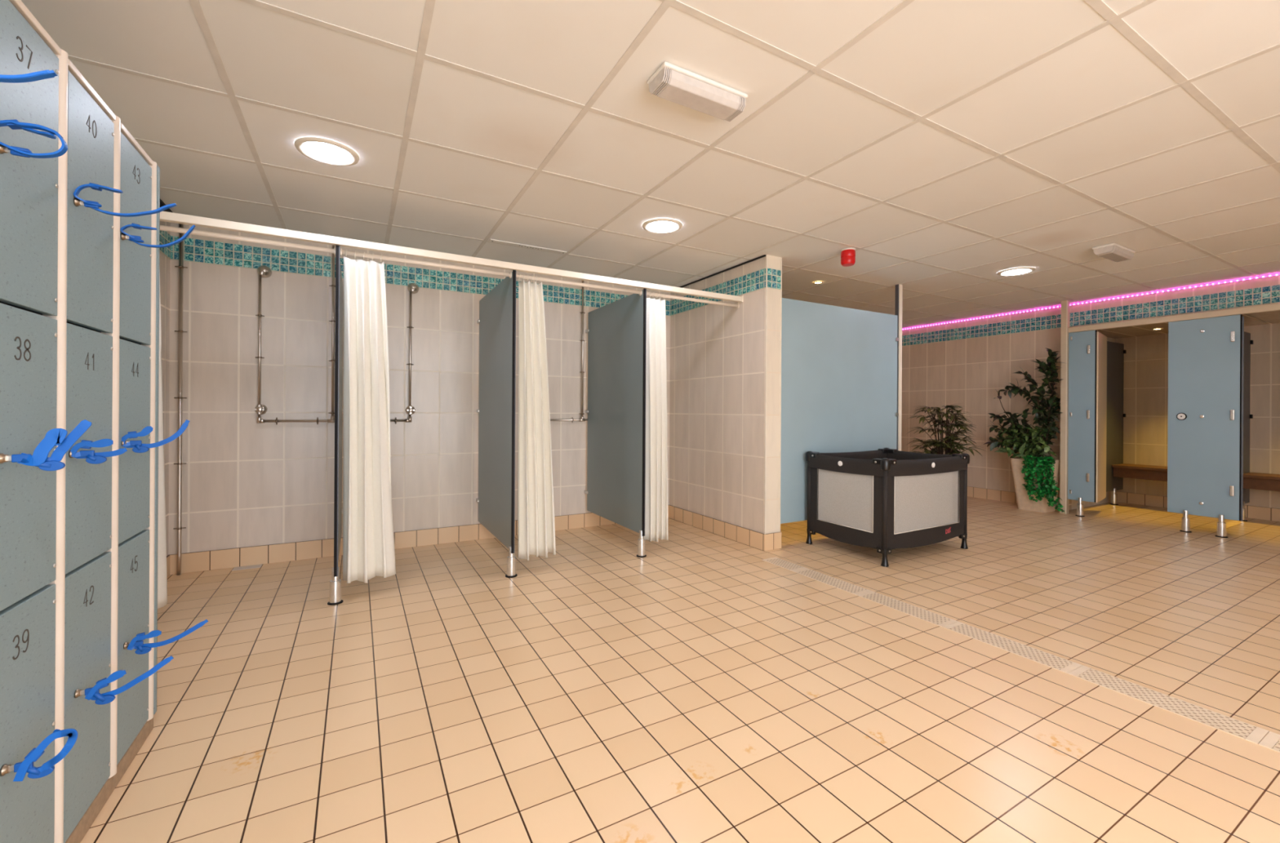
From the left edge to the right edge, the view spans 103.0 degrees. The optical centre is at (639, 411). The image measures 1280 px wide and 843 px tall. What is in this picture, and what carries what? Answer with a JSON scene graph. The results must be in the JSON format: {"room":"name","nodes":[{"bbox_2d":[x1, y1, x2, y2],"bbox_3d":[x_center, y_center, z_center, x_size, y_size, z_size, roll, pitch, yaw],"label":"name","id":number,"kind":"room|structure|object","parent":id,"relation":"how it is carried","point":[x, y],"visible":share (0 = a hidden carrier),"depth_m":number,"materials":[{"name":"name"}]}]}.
{"room":"changing room","nodes":[
{"label":"changing room","id":0,"kind":"room"},
{"bbox_2d":[159,221,170,555],"bbox_3d":[-1.415,-0.080,0.322,0.100,2.238,6.540,0,0,-29],"label":"wall","id":1,"kind":"structure","parent":0,"point":[164,261],"depth_m":3.15,"materials":[{"name":"tile"}]},
{"bbox_2d":[159,230,171,259],"bbox_3d":[-1.387,-1.020,0.389,0.005,0.150,6.435,0,0,-29],"label":"trim","id":2,"kind":"structure","parent":1,"relation":"attached to","point":[165,237],"depth_m":3.11,"materials":[{"name":"tile"}]},
{"bbox_2d":[160,199,172,212],"bbox_3d":[-1.365,-1.184,0.404,0.055,0.014,6.440,0,0,-29],"label":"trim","id":3,"kind":"structure","parent":1,"relation":"attached to","point":[162,203],"depth_m":2.94,"materials":[{"name":"black metal"}]},
{"bbox_2d":[166,555,169,577],"bbox_3d":[-1.394,0.977,0.388,0.012,0.126,6.428,0,0,-29],"label":"baseboard","id":4,"kind":"structure","parent":1,"relation":"attached to","point":[167,556],"depth_m":3.17,"materials":[{"name":"tile"}]},
{"bbox_2d":[160,225,335,255],"bbox_3d":[-2.057,-0.869,2.540,0.928,0.040,0.040,0,0,-29],"label":"curtain rod","id":5,"kind":"object","parent":1,"relation":"attached to","point":[163,228],"visible":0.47,"depth_m":2.57,"materials":[{"name":"white metal"}]},
{"bbox_2d":[157,266,167,608],"bbox_3d":[-2.351,0.027,2.380,0.205,1.829,0.102,0,0,-29],"label":"shower curtain","id":6,"kind":"object","parent":5,"relation":"hanging from","point":[162,543],"visible":0.06,"depth_m":2.43,"materials":[{"name":"white fabric"}]},
{"bbox_2d":[168,222,670,555],"bbox_3d":[-1.402,-0.079,4.129,3.825,2.238,0.100,0,0,-29],"label":"wall","id":7,"kind":"structure","parent":0,"point":[246,482],"depth_m":3.57,"materials":[{"name":"tile"}]},
{"bbox_2d":[173,223,187,575],"bbox_3d":[-2.893,-0.086,3.208,0.049,2.233,0.049,0,0,13],"label":"pipe","id":8,"kind":"object","parent":7,"relation":"attached to","point":[180,266],"visible":0.97,"depth_m":3.19,"materials":[{"name":"silver metal"}]},
{"bbox_2d":[254,244,418,424],"bbox_3d":[-2.120,-0.552,3.627,1.007,1.292,0.075,0,0,-29],"label":"shower pipework","id":9,"kind":"object","parent":7,"relation":"attached to","point":[263,271],"visible":0.98,"depth_m":3.59,"materials":[{"name":"silver metal"}]},
{"bbox_2d":[169,505,668,574],"bbox_3d":[-1.338,0.977,4.104,3.725,0.126,0.012,0,0,-29],"label":"baseboard","id":10,"kind":"structure","parent":7,"relation":"attached to","point":[196,562],"depth_m":3.57,"materials":[{"name":"tile"}]},
{"bbox_2d":[170,235,670,315],"bbox_3d":[-1.327,-1.020,4.107,3.725,0.150,0.005,0,0,-29],"label":"trim","id":11,"kind":"structure","parent":7,"relation":"attached to","point":[198,251],"depth_m":3.62,"materials":[{"name":"tile"}]},
{"bbox_2d":[550,280,587,422],"bbox_3d":[-0.471,-0.542,4.545,1.028,1.292,0.075,0,0,-29],"label":"shower pipework","id":12,"kind":"object","parent":7,"relation":"attached to","point":[582,372],"visible":0.18,"depth_m":4.52,"materials":[{"name":"silver metal"}]},
{"bbox_2d":[21,0,1279,328],"bbox_3d":[2.347,-1.207,2.962,9.230,0.068,7.500,0,0,-29],"label":"ceiling","id":13,"kind":"structure","parent":0,"point":[930,54],"depth_m":2.14,"materials":[{"name":"tile"}]},
{"bbox_2d":[293,137,359,166],"bbox_3d":[-1.436,-1.186,2.342,0.256,0.013,0.256,0,0,-29],"label":"recessed light","id":14,"kind":"object","parent":13,"relation":"in","point":[322,150],"visible":1,"depth_m":2.32,"materials":[{"name":"white"}]},
{"bbox_2d":[302,142,351,163],"bbox_3d":[-1.436,-1.184,2.342,0.193,0.009,0.193,0,0,-29],"label":"diffuser","id":15,"kind":"object","parent":14,"relation":"attached to","point":[321,152],"depth_m":2.33,"materials":[{"name":"white plastic"}]},
{"bbox_2d":[488,238,566,253],"bbox_3d":[-0.799,-1.183,3.668,0.558,0.009,0.050,0,0,-29],"label":"ceiling strip","id":16,"kind":"object","parent":13,"relation":"attached to","point":[491,240],"visible":1,"depth_m":3.65,"materials":[{"name":"white metal"}]},
{"bbox_2d":[642,217,682,233],"bbox_3d":[0.143,-1.177,3.252,0.256,0.013,0.256,0,0,-29],"label":"recessed light","id":17,"kind":"object","parent":13,"relation":"in","point":[661,225],"visible":1,"depth_m":3.23,"materials":[{"name":"white"}]},
{"bbox_2d":[647,221,677,231],"bbox_3d":[0.143,-1.175,3.252,0.193,0.009,0.193,0,0,-29],"label":"diffuser","id":18,"kind":"object","parent":17,"relation":"attached to","point":[652,226],"depth_m":3.23,"materials":[{"name":"white plastic"}]},
{"bbox_2d":[67,0,1279,326],"bbox_3d":[2.390,-1.172,2.986,9.131,0.006,7.500,0,0,-29],"label":"grid","id":19,"kind":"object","parent":13,"relation":"attached to","point":[1104,10],"depth_m":2.18,"materials":[{"name":"paint"}]},
{"bbox_2d":[647,61,747,121],"bbox_3d":[0.213,-1.153,1.860,0.366,0.059,0.124,0,0,-29],"label":"emergency light","id":20,"kind":"object","parent":13,"relation":"attached to","point":[672,82],"visible":1,"depth_m":1.82,"materials":[{"name":"white plastic"}]},
{"bbox_2d":[813,280,823,284],"bbox_3d":[1.623,-1.171,4.642,0.090,0.006,0.090,0,0,-29],"label":"recessed light","id":21,"kind":"object","parent":13,"relation":"in","point":[818,282],"visible":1,"depth_m":4.64,"materials":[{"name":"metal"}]},
{"bbox_2d":[840,247,855,266],"bbox_3d":[1.515,-1.117,3.706,0.100,0.115,0.100,0,0,-29],"label":"fire alarm sounder","id":22,"kind":"object","parent":13,"relation":"attached to","point":[847,255],"visible":1,"depth_m":3.67,"materials":[{"name":"red plastic"}]},
{"bbox_2d":[997,266,1035,276],"bbox_3d":[3.136,-1.159,4.248,0.256,0.013,0.256,0,0,-29],"label":"recessed light","id":23,"kind":"object","parent":13,"relation":"in","point":[1024,270],"visible":1,"depth_m":4.22,"materials":[{"name":"white"}]},
{"bbox_2d":[1001,269,1030,275],"bbox_3d":[3.136,-1.157,4.248,0.193,0.009,0.193,0,0,-29],"label":"diffuser","id":24,"kind":"object","parent":23,"relation":"attached to","point":[1012,272],"depth_m":4.23,"materials":[{"name":"white plastic"}]},
{"bbox_2d":[1092,243,1135,262],"bbox_3d":[3.406,-1.134,3.660,0.366,0.059,0.124,0,0,-29],"label":"emergency light","id":25,"kind":"object","parent":13,"relation":"attached to","point":[1115,252],"visible":1,"depth_m":3.60,"materials":[{"name":"white plastic"}]},
{"bbox_2d":[80,487,1279,842],"bbox_3d":[2.377,1.092,2.986,9.130,0.060,7.500,0,0,-29],"label":"floor","id":26,"kind":"structure","parent":0,"point":[700,688],"depth_m":1.88,"materials":[{"name":"tile"}]},
{"bbox_2d":[0,0,67,842],"bbox_3d":[-1.410,0.122,0.910,0.456,1.834,0.287,0,0,-29],"label":"locker","id":27,"kind":"object","parent":26,"relation":"on","point":[33,191],"visible":0.98,"depth_m":1.02,"materials":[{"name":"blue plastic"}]},
{"bbox_2d":[0,119,67,158],"bbox_3d":[-1.134,-0.501,0.941,0.107,0.063,0.025,0,0,-29],"label":"wristband","id":28,"kind":"object","parent":27,"relation":"attached to","point":[15,124],"visible":1,"depth_m":0.94,"materials":[{"name":"plastic"}]},
{"bbox_2d":[9,728,78,782],"bbox_3d":[-1.136,0.654,0.968,0.098,0.083,0.014,0,0,-29],"label":"wristband","id":29,"kind":"object","parent":27,"relation":"attached to","point":[25,766],"visible":1,"depth_m":0.96,"materials":[{"name":"plastic"}]},
{"bbox_2d":[6,419,92,471],"bbox_3d":[-1.119,0.065,0.962,0.115,0.097,0.016,0,0,-29],"label":"wristband","id":30,"kind":"object","parent":27,"relation":"attached to","point":[40,459],"visible":1,"depth_m":0.96,"materials":[{"name":"plastic"}]},
{"bbox_2d":[63,58,120,842],"bbox_3d":[-1.551,0.122,1.162,0.456,1.834,0.289,0,0,-29],"label":"locker","id":31,"kind":"object","parent":26,"relation":"on","point":[94,131],"visible":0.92,"depth_m":1.25,"materials":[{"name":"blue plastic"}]},
{"bbox_2d":[70,439,127,464],"bbox_3d":[-1.260,0.094,1.186,0.093,0.058,0.016,0,0,-29],"label":"wristband","id":32,"kind":"object","parent":31,"relation":"attached to","point":[91,457],"visible":1,"depth_m":1.18,"materials":[{"name":"plastic"}]},
{"bbox_2d":[73,182,176,217],"bbox_3d":[-1.226,-0.498,1.218,0.175,0.064,0.028,0,0,-29],"label":"wristband","id":33,"kind":"object","parent":31,"relation":"attached to","point":[95,206],"visible":1,"depth_m":1.20,"materials":[{"name":"plastic"}]},
{"bbox_2d":[80,656,173,705],"bbox_3d":[-1.243,0.657,1.234,0.168,0.085,0.016,0,0,-29],"label":"wristband","id":34,"kind":"object","parent":31,"relation":"attached to","point":[92,693],"visible":1,"depth_m":1.22,"materials":[{"name":"plastic"}]},
{"bbox_2d":[113,122,159,790],"bbox_3d":[-1.697,0.121,1.425,0.456,1.834,0.311,0,0,-29],"label":"locker","id":35,"kind":"object","parent":26,"relation":"on","point":[140,183],"visible":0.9,"depth_m":1.52,"materials":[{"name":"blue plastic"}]},
{"bbox_2d":[121,419,189,453],"bbox_3d":[-1.383,0.072,1.455,0.146,0.094,0.016,0,0,-29],"label":"wristband","id":36,"kind":"object","parent":35,"relation":"attached to","point":[138,446],"visible":1,"depth_m":1.44,"materials":[{"name":"plastic"}]},
{"bbox_2d":[120,222,195,248],"bbox_3d":[-1.366,-0.504,1.446,0.156,0.079,0.028,0,0,-29],"label":"wristband","id":37,"kind":"object","parent":35,"relation":"attached to","point":[136,239],"visible":1,"depth_m":1.43,"materials":[{"name":"plastic"}]},
{"bbox_2d":[127,619,208,654],"bbox_3d":[-1.377,0.662,1.487,0.180,0.070,0.016,0,0,-29],"label":"wristband","id":38,"kind":"object","parent":35,"relation":"attached to","point":[141,648],"visible":1,"depth_m":1.47,"materials":[{"name":"plastic"}]},
{"bbox_2d":[231,564,262,570],"bbox_3d":[-2.588,1.032,3.357,0.151,0.004,0.078,0,0,-29],"label":"gully","id":39,"kind":"object","parent":26,"relation":"on","point":[260,565],"visible":1,"depth_m":3.35,"materials":[{"name":"grey metal"}]},
{"bbox_2d":[327,244,343,605],"bbox_3d":[-1.885,0.073,3.190,0.074,1.927,1.072,0,0,-29],"label":"divider","id":40,"kind":"object","parent":26,"relation":"on","point":[335,598],"visible":0.93,"depth_m":2.73,"materials":[{"name":"grey laminate"}]},
{"bbox_2d":[475,270,517,577],"bbox_3d":[-1.050,0.078,3.655,0.074,1.927,1.072,0,0,-29],"label":"divider","id":41,"kind":"object","parent":26,"relation":"on","point":[496,322],"visible":1,"depth_m":3.50,"materials":[{"name":"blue laminate"}]},
{"bbox_2d":[340,248,511,278],"bbox_3d":[-1.225,-0.864,3.002,0.935,0.040,0.040,0,0,-29],"label":"curtain rod","id":42,"kind":"object","parent":41,"relation":"attached to","point":[342,251],"visible":1,"depth_m":2.97,"materials":[{"name":"white metal"}]},
{"bbox_2d":[342,249,395,583],"bbox_3d":[-1.508,0.032,2.852,0.272,1.830,0.111,0,0,-29],"label":"shower curtain","id":43,"kind":"object","parent":42,"relation":"hanging from","point":[368,536],"visible":1,"depth_m":2.84,"materials":[{"name":"white fabric"}]},
{"bbox_2d":[584,288,646,557],"bbox_3d":[-0.227,0.083,4.113,0.074,1.927,1.072,0,0,-29],"label":"divider","id":44,"kind":"object","parent":26,"relation":"on","point":[616,331],"visible":1,"depth_m":3.99,"materials":[{"name":"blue laminate"}]},
{"bbox_2d":[515,273,642,295],"bbox_3d":[-0.396,-0.859,3.464,0.923,0.040,0.040,0,0,-29],"label":"curtain rod","id":45,"kind":"object","parent":44,"relation":"attached to","point":[543,279],"visible":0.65,"depth_m":3.45,"materials":[{"name":"white metal"}]},
{"bbox_2d":[517,273,555,560],"bbox_3d":[-0.675,0.037,3.311,0.252,1.829,0.117,0,0,-29],"label":"shower curtain","id":46,"kind":"object","parent":45,"relation":"hanging from","point":[535,504],"visible":1,"depth_m":3.30,"materials":[{"name":"white fabric"}]},
{"bbox_2d":[762,557,805,571],"bbox_3d":[0.990,1.053,3.501,0.132,0.004,0.288,0,0,-29],"label":"drain cover","id":47,"kind":"object","parent":26,"relation":"on","point":[788,566],"visible":1,"depth_m":3.49,"materials":[{"name":"beige metal"}]},
{"bbox_2d":[793,568,871,595],"bbox_3d":[1.179,1.054,3.160,0.132,0.004,0.488,0,0,-29],"label":"drain cover","id":48,"kind":"object","parent":26,"relation":"on","point":[845,586],"visible":1,"depth_m":3.14,"materials":[{"name":"beige metal"}]},
{"bbox_2d":[780,284,902,524],"bbox_3d":[1.726,-0.057,4.348,1.559,2.231,0.050,0,0,-29],"label":"privacy screen","id":49,"kind":"object","parent":26,"relation":"on","point":[842,366],"visible":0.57,"depth_m":4.30,"materials":[{"name":"blue laminate"}]},
{"bbox_2d":[805,447,969,567],"bbox_3d":[1.931,0.692,3.998,1.026,0.736,0.731,0,0,-29],"label":"playpen","id":50,"kind":"object","parent":26,"relation":"on","point":[884,527],"visible":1,"depth_m":3.79,"materials":[{"name":"black fabric"}]},
{"bbox_2d":[857,591,958,627],"bbox_3d":[1.417,1.055,2.732,0.132,0.004,0.488,0,0,-29],"label":"drain cover","id":51,"kind":"object","parent":26,"relation":"on","point":[928,616],"visible":1,"depth_m":2.71,"materials":[{"name":"beige metal"}]},
{"bbox_2d":[906,404,983,511],"bbox_3d":[3.316,0.494,5.554,0.718,1.148,0.768,0,0,-40],"label":"potted palm","id":52,"kind":"object","parent":26,"relation":"on","point":[941,491],"visible":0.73,"depth_m":5.50,"materials":[{"name":"plant"}]},
{"bbox_2d":[942,622,1082,674],"bbox_3d":[1.658,1.057,2.300,0.132,0.004,0.498,0,0,-29],"label":"drain cover","id":53,"kind":"object","parent":26,"relation":"on","point":[1050,660],"visible":1,"depth_m":2.26,"materials":[{"name":"metal"}]},
{"bbox_2d":[1009,457,1060,512],"bbox_3d":[4.305,0.796,5.529,0.374,0.555,0.374,0,0,-29],"label":"planter","id":54,"kind":"object","parent":26,"relation":"on","point":[1024,503],"visible":0.48,"depth_m":5.48,"materials":[{"name":"beige ceramic"}]},
{"bbox_2d":[982,347,1063,456],"bbox_3d":[4.187,-0.053,5.566,0.737,1.228,0.341,0,0,40],"label":"ficus","id":55,"kind":"object","parent":54,"relation":"on","point":[1047,416],"visible":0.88,"depth_m":5.45,"materials":[{"name":"green plant"}]},
{"bbox_2d":[994,423,1057,460],"bbox_3d":[4.173,0.365,5.565,0.369,0.474,0.653,0,0,-21],"label":"leafy houseplant","id":56,"kind":"object","parent":54,"relation":"in","point":[1036,450],"visible":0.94,"depth_m":5.50,"materials":[{"name":"green plant"}]},
{"bbox_2d":[1021,454,1066,514],"bbox_3d":[4.200,0.745,5.299,0.175,0.577,0.404,0,0,-27],"label":"trailing ivy","id":57,"kind":"object","parent":54,"relation":"in","point":[1029,462],"visible":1,"depth_m":5.29,"materials":[{"name":"green plant"}]},
{"bbox_2d":[1059,300,1070,514],"bbox_3d":[4.461,-0.041,5.345,0.062,2.231,0.058,0,0,-29],"label":"post","id":58,"kind":"object","parent":26,"relation":"on","point":[1065,304],"visible":0.94,"depth_m":5.33,"materials":[{"name":"metal"}]},
{"bbox_2d":[1067,329,1106,516],"bbox_3d":[4.742,0.132,5.333,0.598,1.890,0.236,0,0,-29],"label":"cubicle partition","id":59,"kind":"object","parent":26,"relation":"on","point":[1087,350],"visible":1,"depth_m":5.22,"materials":[{"name":"laminate"}]},
{"bbox_2d":[1106,341,1126,505],"bbox_3d":[5.108,0.143,5.677,1.390,1.872,0.074,0,0,-29],"label":"divider","id":60,"kind":"object","parent":26,"relation":"on","point":[1115,351],"visible":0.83,"depth_m":5.88,"materials":[{"name":"laminate"}]},
{"bbox_2d":[1068,665,1269,744],"bbox_3d":[1.900,1.058,1.865,0.132,0.004,0.493,0,0,-29],"label":"drain cover","id":61,"kind":"object","parent":26,"relation":"on","point":[1246,731],"visible":1,"depth_m":1.82,"materials":[{"name":"metal"}]},
{"bbox_2d":[1167,314,1244,537],"bbox_3d":[5.119,0.134,4.472,0.573,1.890,0.390,0,0,1],"label":"door","id":62,"kind":"structure","parent":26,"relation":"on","point":[1206,356],"depth_m":4.45,"materials":[{"name":"laminate"}]},
{"bbox_2d":[1242,331,1253,521],"bbox_3d":[5.575,0.145,4.824,1.405,1.872,0.074,0,0,-29],"label":"divider","id":63,"kind":"object","parent":26,"relation":"on","point":[1247,342],"visible":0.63,"depth_m":5.09,"materials":[{"name":"laminate"}]},
{"bbox_2d":[1258,731,1279,752],"bbox_3d":[2.143,1.060,1.428,0.132,0.004,0.503,0,0,-29],"label":"drain cover","id":64,"kind":"object","parent":26,"relation":"on","point":[1271,741],"visible":1,"depth_m":1.62,"materials":[{"name":"metal"}]},
{"bbox_3d":[-1.270,0.123,0.658,0.456,1.834,0.287,0,0,-29],"label":"locker","id":65,"kind":"object","parent":26,"relation":"on","visible":0},
{"bbox_2d":[0,69,57,83],"bbox_3d":[-0.944,-0.488,0.716,0.174,0.032,0.016,0,0,-29],"label":"wristband","id":66,"kind":"object","parent":65,"relation":"attached to","point":[40,75],"visible":1,"depth_m":0.74,"materials":[{"name":"plastic"}]},
{"bbox_2d":[669,256,765,533],"bbox_3d":[0.450,-0.068,4.885,0.148,2.238,2.300,0,0,-29],"label":"wall","id":67,"kind":"structure","parent":0,"point":[717,353],"depth_m":4.31,"materials":[{"name":"tile"}]},
{"bbox_2d":[160,211,743,302],"bbox_3d":[-0.812,-0.905,3.183,3.723,0.051,0.050,0,0,-29],"label":"rail","id":68,"kind":"object","parent":67,"relation":"attached to","point":[165,216],"visible":0.83,"depth_m":2.90,"materials":[{"name":"white metal"}]},
{"bbox_2d":[646,292,739,308],"bbox_3d":[0.409,-0.855,3.912,0.880,0.040,0.040,0,0,-29],"label":"curtain rod","id":69,"kind":"object","parent":67,"relation":"attached to","point":[737,305],"visible":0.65,"depth_m":3.90,"materials":[{"name":"white metal"}]},
{"bbox_2d":[644,291,668,542],"bbox_3d":[0.122,0.042,3.748,0.204,1.830,0.103,0,0,-29],"label":"shower curtain","id":70,"kind":"object","parent":69,"relation":"hanging from","point":[656,453],"visible":0.88,"depth_m":3.74,"materials":[{"name":"white fabric"}]},
{"bbox_2d":[668,505,765,551],"bbox_3d":[0.614,0.989,4.415,0.012,0.126,1.345,0,0,-29],"label":"baseboard","id":71,"kind":"structure","parent":67,"relation":"attached to","point":[751,538],"depth_m":4.29,"materials":[{"name":"tile"}]},
{"bbox_2d":[670,267,765,315],"bbox_3d":[0.625,-1.008,4.425,0.005,0.150,1.340,0,0,-29],"label":"trim","id":72,"kind":"structure","parent":67,"relation":"attached to","point":[754,281],"depth_m":4.20,"materials":[{"name":"tile"}]},
{"bbox_2d":[680,254,765,287],"bbox_3d":[0.619,-1.175,4.426,0.016,0.008,1.340,0,0,-29],"label":"trim","id":73,"kind":"structure","parent":67,"relation":"attached to","point":[764,255],"depth_m":4.24,"materials":[{"name":"metal"}]},
{"bbox_2d":[765,254,781,533],"bbox_3d":[1.011,-0.065,3.878,0.148,2.238,0.005,0,0,-29],"label":"wall","id":74,"kind":"structure","parent":0,"point":[773,357],"depth_m":3.88,"materials":[{"name":"tile"}]},
{"bbox_2d":[764,254,767,534],"bbox_3d":[0.949,-0.125,3.837,0.010,2.105,0.006,0,0,-29],"label":"trim","id":75,"kind":"structure","parent":74,"relation":"attached to","point":[766,255],"depth_m":3.83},
{"bbox_2d":[765,532,781,551],"bbox_3d":[1.014,0.991,3.874,0.160,0.126,0.012,0,0,-29],"label":"baseboard","id":76,"kind":"structure","parent":74,"relation":"attached to","point":[773,540],"depth_m":3.87,"materials":[{"name":"tile"}]},
{"bbox_2d":[767,267,781,289],"bbox_3d":[1.017,-1.006,3.873,0.153,0.150,0.005,0,0,-29],"label":"trim","id":77,"kind":"structure","parent":74,"relation":"attached to","point":[774,276],"depth_m":3.87,"materials":[{"name":"tile"}]},
{"bbox_2d":[778,257,782,532],"bbox_3d":[1.079,-0.124,3.910,0.009,2.105,0.006,0,0,-29],"label":"trim","id":78,"kind":"structure","parent":74,"relation":"attached to","point":[780,258],"depth_m":3.91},
{"bbox_2d":[901,305,1071,510],"bbox_3d":[4.053,-0.047,6.639,0.100,2.238,2.540,0,0,-29],"label":"wall","id":79,"kind":"structure","parent":0,"point":[966,373],"depth_m":6.29,"materials":[{"name":"tile"}]},
{"bbox_2d":[901,478,1017,503],"bbox_3d":[3.974,1.009,6.655,0.012,0.126,2.440,0,0,-29],"label":"baseboard","id":80,"kind":"structure","parent":79,"relation":"attached to","point":[982,493],"depth_m":6.27,"materials":[{"name":"tile"}]},
{"bbox_2d":[902,284,1279,346],"bbox_3d":[5.195,-0.981,4.490,0.005,0.150,7.400,0,0,-29],"label":"trim","id":81,"kind":"structure","parent":79,"relation":"attached to","point":[1269,294],"depth_m":5.14,"materials":[{"name":"tile"}]},
{"bbox_2d":[902,273,1279,329],"bbox_3d":[5.167,-1.140,4.532,0.013,0.014,7.300,0,0,-29],"label":"led strip","id":82,"kind":"object","parent":79,"relation":"attached to","point":[1277,274],"visible":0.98,"depth_m":5.13,"materials":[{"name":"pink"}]},
{"bbox_2d":[1071,337,1115,509],"bbox_3d":[5.213,0.104,5.889,1.200,1.950,0.100,0,0,-29],"label":"wall","id":83,"kind":"structure","parent":0,"point":[1108,500],"depth_m":5.90,"materials":[{"name":"beige tile"}]},
{"bbox_2d":[1070,272,1279,338],"bbox_3d":[6.383,-1.008,3.698,1.300,0.288,4.860,0,0,-29],"label":"wall","id":84,"kind":"structure","parent":0,"point":[1273,317],"depth_m":4.90,"materials":[{"name":"tile"}]},
{"bbox_2d":[1115,323,1279,508],"bbox_3d":[6.900,0.114,3.990,0.100,1.950,4.860,0,0,-29],"label":"wall","id":85,"kind":"structure","parent":0,"point":[1145,380],"depth_m":5.71,"materials":[{"name":"tile"}]},
{"bbox_2d":[1111,463,1167,481],"bbox_3d":[5.790,0.688,5.505,0.360,0.140,0.952,0,0,-29],"label":"bench","id":86,"kind":"object","parent":85,"relation":"attached to","point":[1153,473],"visible":0.46,"depth_m":5.66,"materials":[{"name":"brown wood"}]},
{"bbox_2d":[1115,491,1279,521],"bbox_3d":[6.821,1.026,4.006,0.012,0.126,4.760,0,0,-29],"label":"baseboard","id":87,"kind":"structure","parent":85,"relation":"attached to","point":[1252,512],"depth_m":5.72,"materials":[{"name":"tile"}]},
{"bbox_2d":[1243,472,1279,491],"bbox_3d":[6.262,0.691,4.656,0.360,0.140,0.950,0,0,-29],"label":"bench","id":88,"kind":"object","parent":85,"relation":"attached to","point":[1255,481],"visible":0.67,"depth_m":4.90,"materials":[{"name":"brown wood"}]},
{"bbox_3d":[4.105,-0.044,-0.291,9.150,2.233,0.100,0,0,-29],"label":"wall","id":89,"kind":"structure","parent":0,"visible":0},
{"bbox_2d":[1068,303,1279,333],"bbox_3d":[5.619,-0.836,3.280,0.040,0.052,4.672,0,0,-29],"label":"rail","id":90,"kind":"object","parent":89,"relation":"attached to","point":[1269,308],"visible":1,"depth_m":4.58,"materials":[{"name":"metal"}]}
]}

